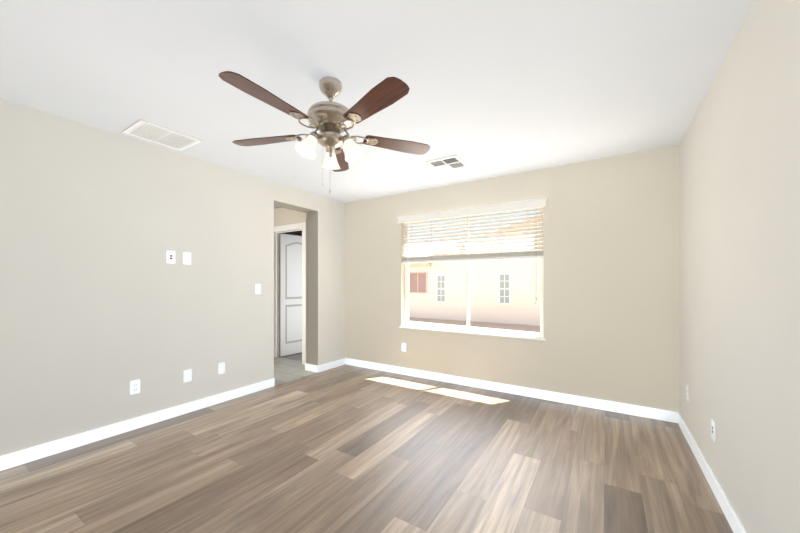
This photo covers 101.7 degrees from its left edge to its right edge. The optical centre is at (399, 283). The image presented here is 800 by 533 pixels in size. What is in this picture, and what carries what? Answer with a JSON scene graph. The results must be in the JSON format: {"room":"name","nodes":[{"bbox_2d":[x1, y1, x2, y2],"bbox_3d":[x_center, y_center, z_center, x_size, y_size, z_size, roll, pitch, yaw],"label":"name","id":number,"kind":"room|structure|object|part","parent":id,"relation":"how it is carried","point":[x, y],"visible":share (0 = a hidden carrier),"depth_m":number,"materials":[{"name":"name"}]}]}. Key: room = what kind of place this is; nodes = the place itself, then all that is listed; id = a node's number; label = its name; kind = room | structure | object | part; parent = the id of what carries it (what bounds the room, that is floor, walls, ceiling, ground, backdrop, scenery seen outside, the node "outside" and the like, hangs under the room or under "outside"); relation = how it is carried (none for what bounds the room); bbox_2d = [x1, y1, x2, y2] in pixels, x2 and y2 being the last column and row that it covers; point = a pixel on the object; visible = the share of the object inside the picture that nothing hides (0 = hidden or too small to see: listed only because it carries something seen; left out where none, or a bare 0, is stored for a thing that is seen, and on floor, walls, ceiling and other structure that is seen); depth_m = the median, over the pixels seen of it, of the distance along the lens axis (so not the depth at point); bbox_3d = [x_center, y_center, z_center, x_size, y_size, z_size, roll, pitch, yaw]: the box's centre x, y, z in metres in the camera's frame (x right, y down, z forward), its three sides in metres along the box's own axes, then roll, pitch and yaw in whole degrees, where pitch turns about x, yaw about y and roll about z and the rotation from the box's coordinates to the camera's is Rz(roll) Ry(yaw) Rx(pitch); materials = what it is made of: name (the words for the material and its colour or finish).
{"room":"empty living room","nodes":[
{"label":"empty living room","id":0,"kind":"room"},
{"bbox_2d":[0,98,344,455],"bbox_3d":[-2.227,0.006,3.121,0.240,2.500,4.743,0,0,32],"label":"wall","id":1,"kind":"structure","parent":0,"point":[103,303],"depth_m":2.77,"materials":[{"name":"beige paint"}]},
{"bbox_2d":[130,379,139,394],"bbox_3d":[-2.281,0.894,2.804,0.007,0.118,0.072,0,0,32],"label":"wall outlet","id":2,"kind":"object","parent":1,"relation":"attached to","point":[134,386],"depth_m":2.80,"materials":[{"name":"white plastic"}]},
{"bbox_2d":[0,378,274,470],"bbox_3d":[-2.452,1.208,2.531,0.020,0.098,3.445,0,0,32],"label":"baseboard","id":3,"kind":"structure","parent":1,"relation":"attached to","point":[20,457],"depth_m":2.70,"materials":[{"name":"white paint"}]},
{"bbox_2d":[166,251,174,263],"bbox_3d":[-2.135,-0.243,3.035,0.007,0.118,0.072,0,0,32],"label":"wall outlet","id":4,"kind":"object","parent":1,"relation":"attached to","point":[170,257],"visible":1,"depth_m":3.03,"materials":[{"name":"white plastic"}]},
{"bbox_2d":[183,252,190,264],"bbox_3d":[-2.061,-0.240,3.152,0.006,0.118,0.072,0,0,32],"label":"wall plate","id":5,"kind":"object","parent":1,"relation":"attached to","point":[186,258],"depth_m":3.15,"materials":[{"name":"white plastic"}]},
{"bbox_2d":[183,369,191,382],"bbox_3d":[-2.059,0.896,3.156,0.006,0.118,0.072,0,0,32],"label":"wall outlet","id":6,"kind":"object","parent":1,"relation":"attached to","point":[187,375],"depth_m":3.15,"materials":[{"name":"white plastic"}]},
{"bbox_2d":[218,362,224,374],"bbox_3d":[-1.881,0.896,3.435,0.006,0.118,0.072,0,0,32],"label":"wall outlet","id":7,"kind":"object","parent":1,"relation":"attached to","point":[221,368],"depth_m":3.43,"materials":[{"name":"white plastic"}]},
{"bbox_2d":[255,284,260,293],"bbox_3d":[-1.651,0.067,3.793,0.012,0.118,0.072,0,0,32],"label":"light switch","id":8,"kind":"object","parent":1,"relation":"attached to","point":[257,288],"depth_m":3.79,"materials":[{"name":"white plastic"}]},
{"bbox_2d":[316,358,343,372],"bbox_3d":[-1.013,1.208,4.800,0.017,0.098,0.541,0,0,32],"label":"baseboard","id":9,"kind":"structure","parent":1,"relation":"attached to","point":[340,362],"depth_m":4.76,"materials":[{"name":"white paint"}]},
{"bbox_2d":[274,207,305,225],"bbox_3d":[-1.743,0.006,5.282,1.260,2.500,0.120,0,0,32],"label":"wall","id":10,"kind":"structure","parent":0,"point":[283,216],"depth_m":5.26,"materials":[{"name":"beige paint"}]},
{"bbox_2d":[274,222,305,364],"bbox_3d":[-1.795,0.156,5.305,0.909,2.201,0.140,0,0,32],"label":"door frame","id":11,"kind":"structure","parent":10,"relation":"in","point":[290,228],"depth_m":5.28,"materials":[{"name":"white paint"}]},
{"bbox_2d":[279,233,301,356],"bbox_3d":[-1.835,0.200,5.836,0.185,2.098,0.729,0,0,36],"label":"door leaf","id":12,"kind":"structure","parent":11,"relation":"attached to","point":[290,294],"depth_m":5.70,"materials":[{"name":"white paint"}]},
{"bbox_2d":[279,352,301,360],"bbox_3d":[-1.278,1.307,6.015,1.260,0.100,1.615,0,0,32],"label":"floor","id":13,"kind":"structure","parent":0,"point":[297,356],"depth_m":5.59,"materials":[{"name":"tile"}]},
{"bbox_2d":[279,230,301,235],"bbox_3d":[-2.366,0.006,5.589,0.120,2.500,3.740,0,0,32],"label":"wall","id":14,"kind":"structure","parent":0,"point":[297,233],"depth_m":6.11,"materials":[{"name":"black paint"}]},
{"bbox_2d":[274,357,316,385],"bbox_3d":[-2.115,1.307,4.473,1.500,0.100,1.885,0,0,32],"label":"floor","id":15,"kind":"structure","parent":0,"point":[286,370],"depth_m":4.69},
{"bbox_2d":[0,364,732,532],"bbox_3d":[-0.444,1.306,1.989,3.985,0.100,4.743,0,0,32],"label":"floor","id":16,"kind":"structure","parent":0,"point":[345,448],"depth_m":2.19,"materials":[{"name":"brown wood"}]},
{"bbox_2d":[0,0,754,208],"bbox_3d":[-0.699,-1.304,2.949,5.765,0.120,6.410,0,0,32],"label":"ceiling","id":17,"kind":"structure","parent":0,"point":[501,87],"depth_m":1.92,"materials":[{"name":"white paint"}]},
{"bbox_2d":[122,119,201,150],"bbox_3d":[-2.000,-1.238,2.751,0.370,0.011,0.440,0,0,32],"label":"ceiling vent","id":18,"kind":"object","parent":17,"relation":"in","point":[149,131],"visible":0.98,"depth_m":2.72,"materials":[{"name":"white metal"}]},
{"bbox_2d":[219,71,429,193],"bbox_3d":[-0.455,-0.889,1.977,1.314,0.708,1.264,0,0,32],"label":"ceiling fan","id":19,"kind":"object","parent":17,"relation":"hanging from","point":[330,120],"visible":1,"depth_m":1.93,"materials":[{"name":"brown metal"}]},
{"bbox_3d":[-0.664,-0.931,1.639,0.137,0.027,0.469,0,0,31],"label":"blade","id":20,"kind":"part","parent":19,"relation":"part of","materials":[{"name":"brown wood"}]},
{"bbox_3d":[-0.868,-0.931,2.126,0.469,0.027,0.137,0,0,13],"label":"blade","id":21,"kind":"part","parent":19,"relation":"part of","materials":[{"name":"brown wood"}]},
{"bbox_3d":[-0.468,-0.931,2.471,0.137,0.027,0.469,0,0,-5],"label":"blade","id":22,"kind":"part","parent":19,"relation":"part of","materials":[{"name":"brown wood"}]},
{"bbox_3d":[-0.137,-0.931,1.683,0.137,0.027,0.469,0,0,-41],"label":"blade","id":23,"kind":"part","parent":19,"relation":"part of","materials":[{"name":"brown wood"}]},
{"bbox_3d":[-0.016,-0.931,2.197,0.469,0.027,0.137,0,0,-23],"label":"blade","id":24,"kind":"part","parent":19,"relation":"part of","materials":[{"name":"brown wood"}]},
{"bbox_2d":[424,154,468,172],"bbox_3d":[0.490,-1.235,3.378,0.348,0.016,0.348,0,0,32],"label":"ceiling vent","id":25,"kind":"object","parent":17,"relation":"in","point":[448,163],"visible":1,"depth_m":3.37,"materials":[{"name":"white metal"}]},
{"bbox_2d":[345,145,679,412],"bbox_3d":[0.837,0.006,4.080,4.385,2.500,0.160,0,0,32],"label":"wall","id":26,"kind":"structure","parent":0,"point":[612,279],"depth_m":3.37,"materials":[{"name":"beige paint"}]},
{"bbox_2d":[402,343,405,351],"bbox_3d":[0.052,0.878,4.478,0.072,0.118,0.007,0,0,32],"label":"wall outlet","id":27,"kind":"object","parent":26,"relation":"attached to","point":[404,347],"depth_m":4.47,"materials":[{"name":"white plastic"}]},
{"bbox_2d":[399,326,545,340],"bbox_3d":[0.805,0.610,4.045,1.880,0.020,0.102,0,0,32],"label":"window sill","id":28,"kind":"structure","parent":26,"relation":"attached to","point":[482,333],"depth_m":3.92,"materials":[{"name":"white paint"}]},
{"bbox_2d":[405,207,543,336],"bbox_3d":[0.851,-0.136,4.116,1.816,1.511,0.074,0,0,32],"label":"window","id":29,"kind":"structure","parent":26,"relation":"in","point":[486,330],"depth_m":4.08,"materials":[{"name":"white plastic"}]},
{"bbox_2d":[397,198,546,304],"bbox_3d":[0.790,-0.337,4.020,1.888,1.150,0.121,0,0,32],"label":"window blinds","id":30,"kind":"object","parent":29,"relation":"attached to","point":[502,208],"visible":0.96,"depth_m":3.94,"materials":[{"name":"white plastic"}]},
{"bbox_2d":[344,358,675,422],"bbox_3d":[0.812,1.208,3.991,3.960,0.098,0.017,0,0,32],"label":"baseboard","id":31,"kind":"structure","parent":26,"relation":"attached to","point":[652,413],"depth_m":3.58,"materials":[{"name":"white paint"}]},
{"bbox_2d":[680,0,799,532],"bbox_3d":[1.263,0.006,0.811,0.160,2.500,4.903,0,0,32],"label":"wall","id":32,"kind":"structure","parent":0,"point":[740,260],"depth_m":1.50,"materials":[{"name":"beige paint"}]},
{"bbox_2d":[686,385,688,401],"bbox_3d":[2.313,0.884,2.622,0.007,0.118,0.072,0,0,32],"label":"wall outlet","id":33,"kind":"object","parent":32,"relation":"attached to","point":[687,393],"depth_m":2.61,"materials":[{"name":"white plastic"}]},
{"bbox_2d":[676,412,746,532],"bbox_3d":[1.231,1.208,0.926,0.017,0.098,4.743,0,0,32],"label":"baseboard","id":34,"kind":"structure","parent":32,"relation":"attached to","point":[729,512],"depth_m":1.95,"materials":[{"name":"white paint"}]},
{"bbox_2d":[711,418,715,441],"bbox_3d":[1.910,0.894,1.986,0.007,0.118,0.072,0,0,32],"label":"wall outlet","id":35,"kind":"object","parent":32,"relation":"attached to","point":[713,430],"depth_m":1.97,"materials":[{"name":"white plastic"}]},
{"label":"outside","id":36,"kind":"structure","parent":0,"visible":0},
{"bbox_2d":[409,317,539,332],"bbox_3d":[14.251,1.607,28.852,80.000,0.300,56.007,0,0,32],"label":"ground","id":37,"kind":"structure","parent":36,"point":[481,325],"depth_m":11.24,"materials":[{"name":"white concrete"}]},
{"bbox_2d":[409,222,539,325],"bbox_3d":[6.832,-0.536,15.207,12.900,3.985,9.000,0,0,32],"label":"wall","id":38,"kind":"structure","parent":37,"relation":"on","point":[486,286],"depth_m":12.20,"materials":[{"name":"beige paint"}]},
{"bbox_2d":[409,272,426,293],"bbox_3d":[0.754,-0.029,13.712,0.880,0.910,0.035,0,0,32],"label":"window","id":39,"kind":"structure","parent":38,"relation":"attached to","point":[419,287],"depth_m":13.70,"materials":[{"name":"beige"}]},
{"bbox_2d":[409,262,430,266],"bbox_3d":[0.662,-0.829,13.568,1.270,0.290,0.468,0,0,32],"label":"awning","id":40,"kind":"object","parent":38,"relation":"attached to","point":[422,265],"depth_m":13.44,"materials":[{"name":"tile"}]},
{"bbox_2d":[436,275,445,302],"bbox_3d":[1.659,0.216,13.142,0.420,1.120,0.030,0,0,32],"label":"house window","id":41,"kind":"structure","parent":38,"relation":"attached to","point":[440,283],"depth_m":13.14,"materials":[{"name":"white glass"}]},
{"bbox_2d":[409,214,539,264],"bbox_3d":[6.836,-1.704,15.167,13.550,1.870,9.664,0,0,32],"label":"house roof","id":42,"kind":"structure","parent":38,"relation":"on","point":[463,243],"depth_m":12.91,"materials":[{"name":"tile"}]},
{"bbox_2d":[499,273,510,303],"bbox_3d":[3.787,0.196,11.791,0.420,1.120,0.030,0,0,32],"label":"house window","id":43,"kind":"structure","parent":38,"relation":"attached to","point":[503,291],"depth_m":11.78,"materials":[{"name":"white glass"}]}
]}

